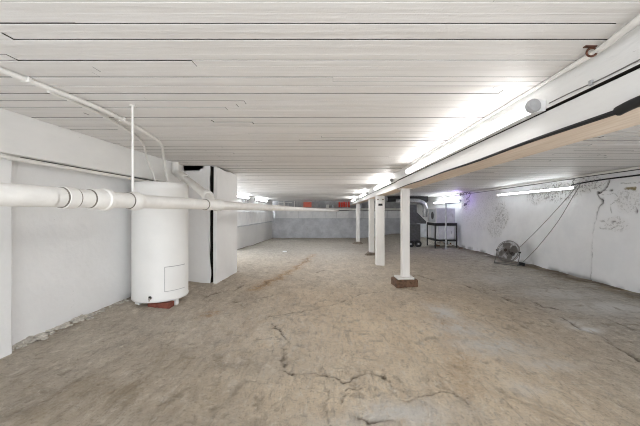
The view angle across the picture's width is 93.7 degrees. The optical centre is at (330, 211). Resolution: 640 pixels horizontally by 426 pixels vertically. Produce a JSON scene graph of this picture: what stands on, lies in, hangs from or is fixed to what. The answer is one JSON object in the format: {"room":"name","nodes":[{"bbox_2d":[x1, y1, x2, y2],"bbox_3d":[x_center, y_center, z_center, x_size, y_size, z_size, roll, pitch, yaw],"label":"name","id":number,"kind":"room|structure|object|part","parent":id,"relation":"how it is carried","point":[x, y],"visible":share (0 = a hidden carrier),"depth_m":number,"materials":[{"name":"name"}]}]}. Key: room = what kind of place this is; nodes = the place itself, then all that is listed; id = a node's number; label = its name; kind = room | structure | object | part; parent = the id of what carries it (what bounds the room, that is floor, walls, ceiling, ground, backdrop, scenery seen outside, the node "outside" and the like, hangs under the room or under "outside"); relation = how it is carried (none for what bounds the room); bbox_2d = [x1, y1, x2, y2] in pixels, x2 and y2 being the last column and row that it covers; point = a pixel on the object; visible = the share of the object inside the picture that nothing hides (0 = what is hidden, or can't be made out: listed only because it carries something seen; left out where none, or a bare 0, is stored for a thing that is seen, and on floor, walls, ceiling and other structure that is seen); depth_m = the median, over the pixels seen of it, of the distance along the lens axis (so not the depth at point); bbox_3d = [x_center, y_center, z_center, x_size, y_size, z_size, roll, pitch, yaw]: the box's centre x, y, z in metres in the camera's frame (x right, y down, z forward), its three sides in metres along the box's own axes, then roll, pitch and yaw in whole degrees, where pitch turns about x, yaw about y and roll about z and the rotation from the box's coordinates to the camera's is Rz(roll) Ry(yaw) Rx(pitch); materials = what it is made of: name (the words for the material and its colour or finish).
{"room":"basement","nodes":[
{"label":"basement","id":0,"kind":"room"},
{"bbox_2d":[0,157,11,358],"bbox_3d":[-2.180,0.430,0.625,0.120,1.600,2.750,0,0,0],"label":"wall","id":1,"kind":"structure","parent":0,"point":[5,164],"depth_m":1.95,"materials":[{"name":"paint"}]},
{"bbox_2d":[12,160,136,345],"bbox_3d":[-2.211,0.285,1.775,0.019,1.890,5.050,0,0,0],"label":"wall","id":2,"kind":"structure","parent":0,"point":[68,264],"depth_m":2.49,"materials":[{"name":"paint"}]},
{"bbox_2d":[0,108,183,183],"bbox_3d":[-2.165,-0.507,1.695,0.270,0.275,4.890,0,0,0],"label":"beam","id":3,"kind":"structure","parent":2,"relation":"attached to","point":[23,136],"depth_m":2.34,"materials":[{"name":"paint"}]},
{"bbox_2d":[0,153,149,180],"bbox_3d":[-2.065,-0.372,2.834,0.028,0.084,2.572,0,0,0],"label":"conduit","id":4,"kind":"object","parent":3,"relation":"attached to","point":[2,155],"visible":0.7,"depth_m":2.29,"materials":[{"name":"metal"}]},
{"bbox_2d":[21,157,152,180],"bbox_3d":[-2.090,-0.364,3.060,0.012,0.012,2.080,0,0,0],"label":"wire","id":5,"kind":"object","parent":3,"relation":"attached to","point":[21,157],"visible":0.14,"depth_m":2.53,"materials":[{"name":"rubber"}]},
{"bbox_2d":[237,194,272,248],"bbox_3d":[-3.321,0.485,13.600,0.026,2.290,7.000,0,0,0],"label":"wall","id":6,"kind":"structure","parent":0,"point":[249,235],"depth_m":12.83,"materials":[{"name":"paint"}]},
{"bbox_2d":[237,218,399,226],"bbox_3d":[0.510,0.443,13.730,7.740,0.175,7.260,0,0,0],"label":"trim","id":7,"kind":"structure","parent":6,"relation":"attached to","point":[274,218],"depth_m":16.94,"materials":[{"name":"concrete"}]},
{"bbox_2d":[237,211,245,225],"bbox_3d":[-3.248,0.229,10.770,0.047,0.518,1.240,0,0,0],"label":"board","id":8,"kind":"object","parent":7,"relation":"on","point":[241,215],"visible":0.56,"depth_m":10.81,"materials":[{"name":"white"}]},
{"bbox_2d":[246,211,255,224],"bbox_3d":[-3.248,0.229,12.150,0.047,0.518,1.480,0,0,0],"label":"board","id":9,"kind":"object","parent":7,"relation":"on","point":[250,215],"visible":0.98,"depth_m":12.02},
{"bbox_2d":[256,211,265,222],"bbox_3d":[-3.248,0.229,13.850,0.048,0.518,1.880,0,0,0],"label":"board","id":10,"kind":"object","parent":7,"relation":"on","point":[260,215],"visible":0.87,"depth_m":13.73,"materials":[{"name":"white"}]},
{"bbox_2d":[266,211,273,221],"bbox_3d":[-3.248,0.229,15.825,0.052,0.518,2.030,0,0,0],"label":"board","id":11,"kind":"object","parent":7,"relation":"on","point":[269,214],"visible":0.77,"depth_m":15.74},
{"bbox_2d":[275,211,285,217],"bbox_3d":[-2.870,0.152,17.048,0.608,0.401,0.044,0,0,0],"label":"board","id":12,"kind":"object","parent":7,"relation":"on","point":[278,214],"visible":1,"depth_m":17.02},
{"bbox_2d":[298,211,311,217],"bbox_3d":[-1.470,0.142,17.046,0.768,0.422,0.051,0,0,0],"label":"board","id":13,"kind":"object","parent":7,"relation":"on","point":[301,214],"visible":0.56,"depth_m":17.02,"materials":[{"name":"white paint"}]},
{"bbox_2d":[337,211,348,217],"bbox_3d":[0.670,0.146,17.048,0.688,0.414,0.048,0,0,0],"label":"board","id":14,"kind":"object","parent":7,"relation":"on","point":[341,214],"visible":0.8,"depth_m":17.02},
{"bbox_2d":[349,211,362,217],"bbox_3d":[1.420,0.141,17.053,0.788,0.425,0.037,0,0,0],"label":"board","id":15,"kind":"object","parent":7,"relation":"on","point":[352,214],"visible":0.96,"depth_m":17.04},
{"bbox_2d":[363,211,374,217],"bbox_3d":[2.180,0.153,17.052,0.708,0.399,0.040,0,0,0],"label":"board","id":16,"kind":"object","parent":7,"relation":"on","point":[365,213],"visible":0.44,"depth_m":17.03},
{"bbox_2d":[0,234,639,425],"bbox_3d":[0.497,1.183,8.377,7.994,0.615,18.254,0,0,0],"label":"floor","id":17,"kind":"structure","parent":0,"point":[316,332],"depth_m":2.31,"materials":[{"name":"concrete"}]},
{"bbox_2d":[12,299,129,350],"bbox_3d":[-2.161,0.927,2.606,0.138,0.050,1.198,0,0,0],"label":"crumbs","id":18,"kind":"object","parent":17,"relation":"on","point":[41,336],"visible":0.92,"depth_m":2.35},
{"bbox_2d":[131,181,188,304],"bbox_3d":[-1.868,0.324,3.282,0.554,1.329,0.587,0,0,0],"label":"water heater","id":19,"kind":"object","parent":17,"relation":"on","point":[159,237],"visible":0.94,"depth_m":3.08,"materials":[{"name":"paint"}]},
{"bbox_2d":[0,67,168,180],"bbox_3d":[-1.554,-0.484,1.782,0.353,0.316,3.155,0,0,-4],"label":"pipe","id":20,"kind":"object","parent":19,"relation":"attached to","point":[22,78],"visible":0.98,"depth_m":1.67,"materials":[{"name":"metal"}]},
{"bbox_2d":[47,90,155,180],"bbox_3d":[-1.655,-0.482,2.440,0.126,0.312,1.823,0,0,-16],"label":"pipe","id":21,"kind":"object","parent":19,"relation":"attached to","point":[50,92],"visible":0.9,"depth_m":1.98,"materials":[{"name":"metal"}]},
{"bbox_3d":[-1.640,0.693,3.170,0.034,0.245,0.224,0,0,29],"label":"access panel","id":22,"kind":"part","parent":19,"relation":"part of","materials":[{"name":"paint"}]},
{"bbox_2d":[148,301,173,308],"bbox_3d":[-1.758,0.958,3.103,0.225,0.058,0.095,0,0,0],"label":"brick","id":23,"kind":"object","parent":17,"relation":"on","point":[168,304],"visible":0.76,"depth_m":3.06,"materials":[{"name":"red brick"}]},
{"bbox_2d":[184,166,213,282],"bbox_3d":[-2.502,0.290,4.600,1.695,1.880,0.900,0,0,0],"label":"wall pier","id":24,"kind":"object","parent":17,"relation":"on","point":[200,222],"visible":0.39,"depth_m":4.15,"materials":[{"name":"paint"},{"name":"concrete"}]},
{"bbox_2d":[213,166,236,283],"bbox_3d":[-1.609,0.192,4.610,0.047,1.654,0.920,0,0,0],"label":"wall panel","id":25,"kind":"object","parent":17,"relation":"on","point":[225,183],"visible":0.94,"depth_m":4.46,"materials":[{"name":"paint"}]},
{"bbox_2d":[353,203,362,243],"bbox_3d":[1.180,0.528,13.200,0.480,1.813,0.480,0,0,0],"label":"support post","id":26,"kind":"object","parent":17,"relation":"on","point":[357,204],"visible":0.95,"depth_m":13.12,"materials":[{"name":"paint"}]},
{"bbox_2d":[365,199,374,255],"bbox_3d":[1.135,0.481,8.729,0.314,1.718,0.294,0,0,0],"label":"support post","id":27,"kind":"object","parent":17,"relation":"on","point":[370,252],"visible":0.75,"depth_m":8.67,"materials":[{"name":"paint"}]},
{"bbox_2d":[375,196,384,265],"bbox_3d":[1.140,0.434,6.992,0.190,1.623,0.206,0,0,0],"label":"support post","id":28,"kind":"object","parent":17,"relation":"on","point":[379,200],"visible":0.94,"depth_m":6.91,"materials":[{"name":"paint"}]},
{"bbox_2d":[391,188,417,287],"bbox_3d":[1.155,0.402,4.730,0.350,1.536,0.280,0,0,-8],"label":"support post","id":29,"kind":"object","parent":17,"relation":"on","point":[404,280],"visible":0.98,"depth_m":4.66,"materials":[{"name":"white wood"}]},
{"bbox_3d":[1.150,1.025,4.720,0.260,0.030,0.220,0,0,-3],"label":"plate","id":30,"kind":"part","parent":29,"relation":"part of","materials":[{"name":"paint"}]},
{"bbox_2d":[410,204,425,246],"bbox_3d":[3.020,0.502,10.835,0.680,1.545,0.730,0,0,0],"label":"furnace","id":31,"kind":"object","parent":17,"relation":"on","point":[416,219],"visible":0.74,"depth_m":10.61,"materials":[{"name":"metal"}]},
{"bbox_2d":[396,199,427,216],"bbox_3d":[2.896,-0.147,10.756,1.133,0.671,0.260,0,0,5],"label":"duct","id":32,"kind":"object","parent":31,"relation":"attached to","point":[417,201],"visible":0.87,"depth_m":10.65,"materials":[{"name":"metal"}]},
{"bbox_3d":[2.935,0.894,10.617,0.390,0.368,0.010,0,0,0],"label":"door panel","id":33,"kind":"part","parent":31,"relation":"part of","materials":[{"name":"metal"}]},
{"bbox_2d":[410,204,425,223],"bbox_3d":[3.020,0.070,10.900,0.680,0.680,0.600,0,0,0],"label":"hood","id":34,"kind":"object","parent":31,"relation":"attached to","point":[415,218],"depth_m":10.63,"materials":[{"name":"metal"}]},
{"bbox_2d":[427,222,456,247],"bbox_3d":[3.810,0.791,10.355,0.746,0.848,0.856,0,0,0],"label":"table","id":35,"kind":"object","parent":17,"relation":"on","point":[428,223],"visible":0.81,"depth_m":9.93,"materials":[{"name":"black metal"}]},
{"bbox_2d":[428,208,454,222],"bbox_3d":[3.794,0.120,10.345,0.652,0.514,0.834,0,0,0],"label":"heater unit","id":36,"kind":"object","parent":35,"relation":"on","point":[435,215],"visible":0.89,"depth_m":9.95,"materials":[{"name":"metal"}]},
{"bbox_3d":[3.490,0.120,10.350,0.044,0.514,0.824,0,0,0],"label":"white frame","id":37,"kind":"part","parent":36,"relation":"part of","materials":[{"name":"white metal"}]},
{"bbox_3d":[3.810,0.120,9.947,0.540,0.390,0.010,0,0,0],"label":"panel","id":38,"kind":"part","parent":36,"relation":"part of","materials":[{"name":"white metal"}]},
{"bbox_3d":[3.810,0.412,10.355,0.740,0.091,0.850,0,0,0],"label":"shelf rail","id":39,"kind":"part","parent":35,"relation":"part of","materials":[{"name":"black metal"}]},
{"bbox_3d":[3.812,0.945,10.355,0.675,0.050,0.840,0,0,0],"label":"rail","id":40,"kind":"part","parent":35,"relation":"part of","materials":[{"name":"black metal"}]},
{"bbox_2d":[444,202,455,248],"bbox_3d":[3.786,0.442,9.550,0.349,1.495,0.100,0,0,0],"label":"standpipe","id":41,"kind":"object","parent":17,"relation":"on","point":[446,203],"visible":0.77,"depth_m":9.54,"materials":[{"name":"metal"}]},
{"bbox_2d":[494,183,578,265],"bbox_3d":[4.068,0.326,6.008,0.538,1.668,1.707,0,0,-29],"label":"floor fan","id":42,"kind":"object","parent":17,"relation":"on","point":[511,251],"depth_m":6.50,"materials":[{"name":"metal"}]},
{"bbox_2d":[497,242,517,260],"bbox_3d":[3.846,0.852,6.554,0.187,0.447,0.474,0,0,-29],"label":"grille","id":43,"kind":"object","parent":42,"relation":"attached to","point":[511,251],"depth_m":6.52,"materials":[{"name":"metal"}]},
{"bbox_3d":[3.950,0.804,6.484,0.038,0.157,0.182,0,0,-43],"label":"blade","id":44,"kind":"part","parent":42,"relation":"part of","materials":[{"name":"grey metal"}]},
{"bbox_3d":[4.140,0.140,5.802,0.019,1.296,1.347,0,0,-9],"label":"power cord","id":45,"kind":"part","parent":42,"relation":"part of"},
{"bbox_2d":[518,183,579,265],"bbox_3d":[4.109,0.317,5.737,0.116,1.642,1.280,0,0,-8],"label":"power cord","id":46,"kind":"object","parent":17,"relation":"on","point":[520,263],"visible":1,"depth_m":5.79,"materials":[{"name":"black rubber"}]},
{"bbox_2d":[0,0,639,200],"bbox_3d":[0.500,-0.669,8.275,8.000,0.062,18.050,0,0,0],"label":"ceiling","id":47,"kind":"structure","parent":0,"point":[297,100],"depth_m":1.41,"materials":[{"name":"white painted wood"}]},
{"bbox_2d":[129,104,135,191],"bbox_3d":[-1.190,-0.368,1.800,0.036,0.544,0.036,0,0,0],"label":"rod","id":48,"kind":"object","parent":47,"relation":"hanging from","point":[132,106],"visible":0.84,"depth_m":1.79,"materials":[{"name":"paint"}]},
{"bbox_2d":[0,162,338,211],"bbox_3d":[-1.030,-0.324,7.903,1.111,0.633,17.200,0,0,6],"label":"drain pipe","id":49,"kind":"object","parent":47,"relation":"hanging from","point":[11,195],"visible":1,"depth_m":1.61,"materials":[{"name":"paint"}]},
{"bbox_2d":[316,208,399,209],"bbox_3d":[0.600,-0.367,16.750,7.000,0.545,0.120,0,0,0],"label":"pipe","id":50,"kind":"object","parent":47,"relation":"hanging from","point":[316,208],"visible":0.38,"depth_m":16.70,"materials":[{"name":"paint"}]},
{"bbox_2d":[385,196,427,201],"bbox_3d":[2.870,-0.394,11.392,1.687,0.438,0.382,0,0,-4],"label":"duct","id":51,"kind":"object","parent":47,"relation":"attached to","point":[387,198],"visible":0.55,"depth_m":11.38,"materials":[{"name":"black metal"}]},
{"bbox_2d":[349,25,639,204],"bbox_3d":[1.177,-0.504,8.275,0.247,0.277,18.050,0,0,0],"label":"ceiling beam","id":52,"kind":"structure","parent":47,"relation":"attached to","point":[599,98],"depth_m":1.40,"materials":[{"name":"white paint"},{"name":"light wood"}]},
{"bbox_2d":[374,178,394,189],"bbox_3d":[1.007,-0.522,5.850,0.090,0.066,1.820,0,0,0],"label":"tube light","id":53,"kind":"object","parent":52,"relation":"attached to","point":[391,180],"visible":1,"depth_m":5.42,"materials":[{"name":"white"}]},
{"bbox_2d":[374,180,390,189],"bbox_3d":[0.980,-0.522,5.850,0.031,0.062,1.760,0,0,0],"label":"diffuser","id":54,"kind":"object","parent":53,"relation":"attached to","point":[387,182],"depth_m":5.60,"materials":[{"name":"white plastic"}]},
{"bbox_2d":[405,98,545,173],"bbox_3d":[1.007,-0.522,2.685,0.090,0.066,2.450,0,0,0],"label":"tube light","id":55,"kind":"object","parent":52,"relation":"attached to","point":[533,107],"visible":1,"depth_m":1.85,"materials":[{"name":"white"}]},
{"bbox_2d":[397,95,639,188],"bbox_3d":[1.042,-0.372,2.805,0.037,0.046,3.890,0,0,0],"label":"cable","id":56,"kind":"object","parent":52,"relation":"attached to","point":[633,103],"visible":1,"depth_m":1.27,"materials":[{"name":"rubber"}]},
{"bbox_2d":[549,59,639,103],"bbox_3d":[1.046,-0.520,0.880,0.011,0.020,1.120,0,0,0],"label":"power cord","id":57,"kind":"object","parent":52,"relation":"attached to","point":[591,82],"visible":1,"depth_m":1.20,"materials":[{"name":"grey plastic"}]},
{"bbox_2d":[366,14,639,190],"bbox_3d":[1.037,-0.619,4.799,0.117,0.042,8.402,0,0,1],"label":"conduit","id":58,"kind":"object","parent":47,"relation":"attached to","point":[633,23],"visible":1,"depth_m":1.25,"materials":[{"name":"metal"}]},
{"bbox_2d":[272,219,399,237],"bbox_3d":[0.500,1.005,16.980,7.700,1.250,0.040,0,0,0],"label":"wall","id":59,"kind":"structure","parent":0,"point":[281,228],"depth_m":16.98,"materials":[{"name":"concrete"}]},
{"bbox_2d":[273,201,399,217],"bbox_3d":[0.500,0.480,17.400,7.800,2.300,0.100,0,0,0],"label":"wall","id":60,"kind":"structure","parent":0,"point":[321,204],"depth_m":17.35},
{"bbox_3d":[0.740,-0.249,17.225,0.760,0.038,0.270,0,0,0],"label":"shelf","id":61,"kind":"object","parent":60,"relation":"attached to","visible":0},
{"bbox_2d":[338,202,349,206],"bbox_3d":[0.752,-0.425,17.200,0.645,0.310,0.200,0,0,0],"label":"block","id":62,"kind":"object","parent":61,"relation":"on","point":[343,204],"visible":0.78,"depth_m":17.10,"materials":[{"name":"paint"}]},
{"bbox_3d":[-1.350,-0.249,17.225,0.620,0.038,0.270,0,0,0],"label":"shelf","id":63,"kind":"object","parent":60,"relation":"attached to","visible":0},
{"bbox_2d":[303,202,311,206],"bbox_3d":[-1.350,-0.418,17.200,0.460,0.300,0.200,0,0,0],"label":"block","id":64,"kind":"object","parent":63,"relation":"on","point":[305,204],"visible":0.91,"depth_m":17.10,"materials":[{"name":"red"}]},
{"bbox_2d":[410,170,639,292],"bbox_3d":[4.329,0.384,8.305,0.096,2.093,18.110,0,0,0],"label":"wall","id":65,"kind":"structure","parent":0,"point":[596,238],"depth_m":5.50,"materials":[{"name":"paint"}]},
{"bbox_2d":[434,200,460,203],"bbox_3d":[4.261,-0.370,11.100,0.082,0.059,2.420,0,0,0],"label":"tube light","id":66,"kind":"object","parent":65,"relation":"attached to","point":[453,200],"visible":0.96,"depth_m":10.74,"materials":[{"name":"white"}]},
{"bbox_2d":[497,187,576,195],"bbox_3d":[4.252,-0.427,6.435,0.052,0.043,2.450,0,0,0],"label":"tube light","id":67,"kind":"object","parent":65,"relation":"attached to","point":[565,188],"visible":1,"depth_m":6.09,"materials":[{"name":"white"}]},
{"bbox_2d":[441,166,639,196],"bbox_3d":[4.268,-0.609,6.050,0.046,0.050,11.100,0,0,0],"label":"conduit","id":68,"kind":"object","parent":65,"relation":"attached to","point":[637,167],"visible":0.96,"depth_m":5.54,"materials":[{"name":"metal"}]},
{"bbox_2d":[441,179,574,197],"bbox_3d":[4.250,-0.524,8.368,0.034,0.129,6.263,0,0,0],"label":"cable","id":69,"kind":"object","parent":68,"relation":"attached to","point":[566,179],"visible":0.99,"depth_m":6.43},
{"bbox_2d":[502,169,639,188],"bbox_3d":[4.256,-0.583,4.050,0.026,0.021,7.100,0,0,0],"label":"wire","id":70,"kind":"object","parent":68,"relation":"attached to","point":[636,169],"visible":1,"depth_m":4.78,"materials":[{"name":"rubber"}]},
{"bbox_2d":[571,174,639,185],"bbox_3d":[4.273,-0.491,2.907,0.034,0.070,4.814,0,0,0],"label":"cable","id":71,"kind":"object","parent":65,"relation":"attached to","point":[637,174],"visible":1,"depth_m":4.62,"materials":[{"name":"rubber"}]}
]}

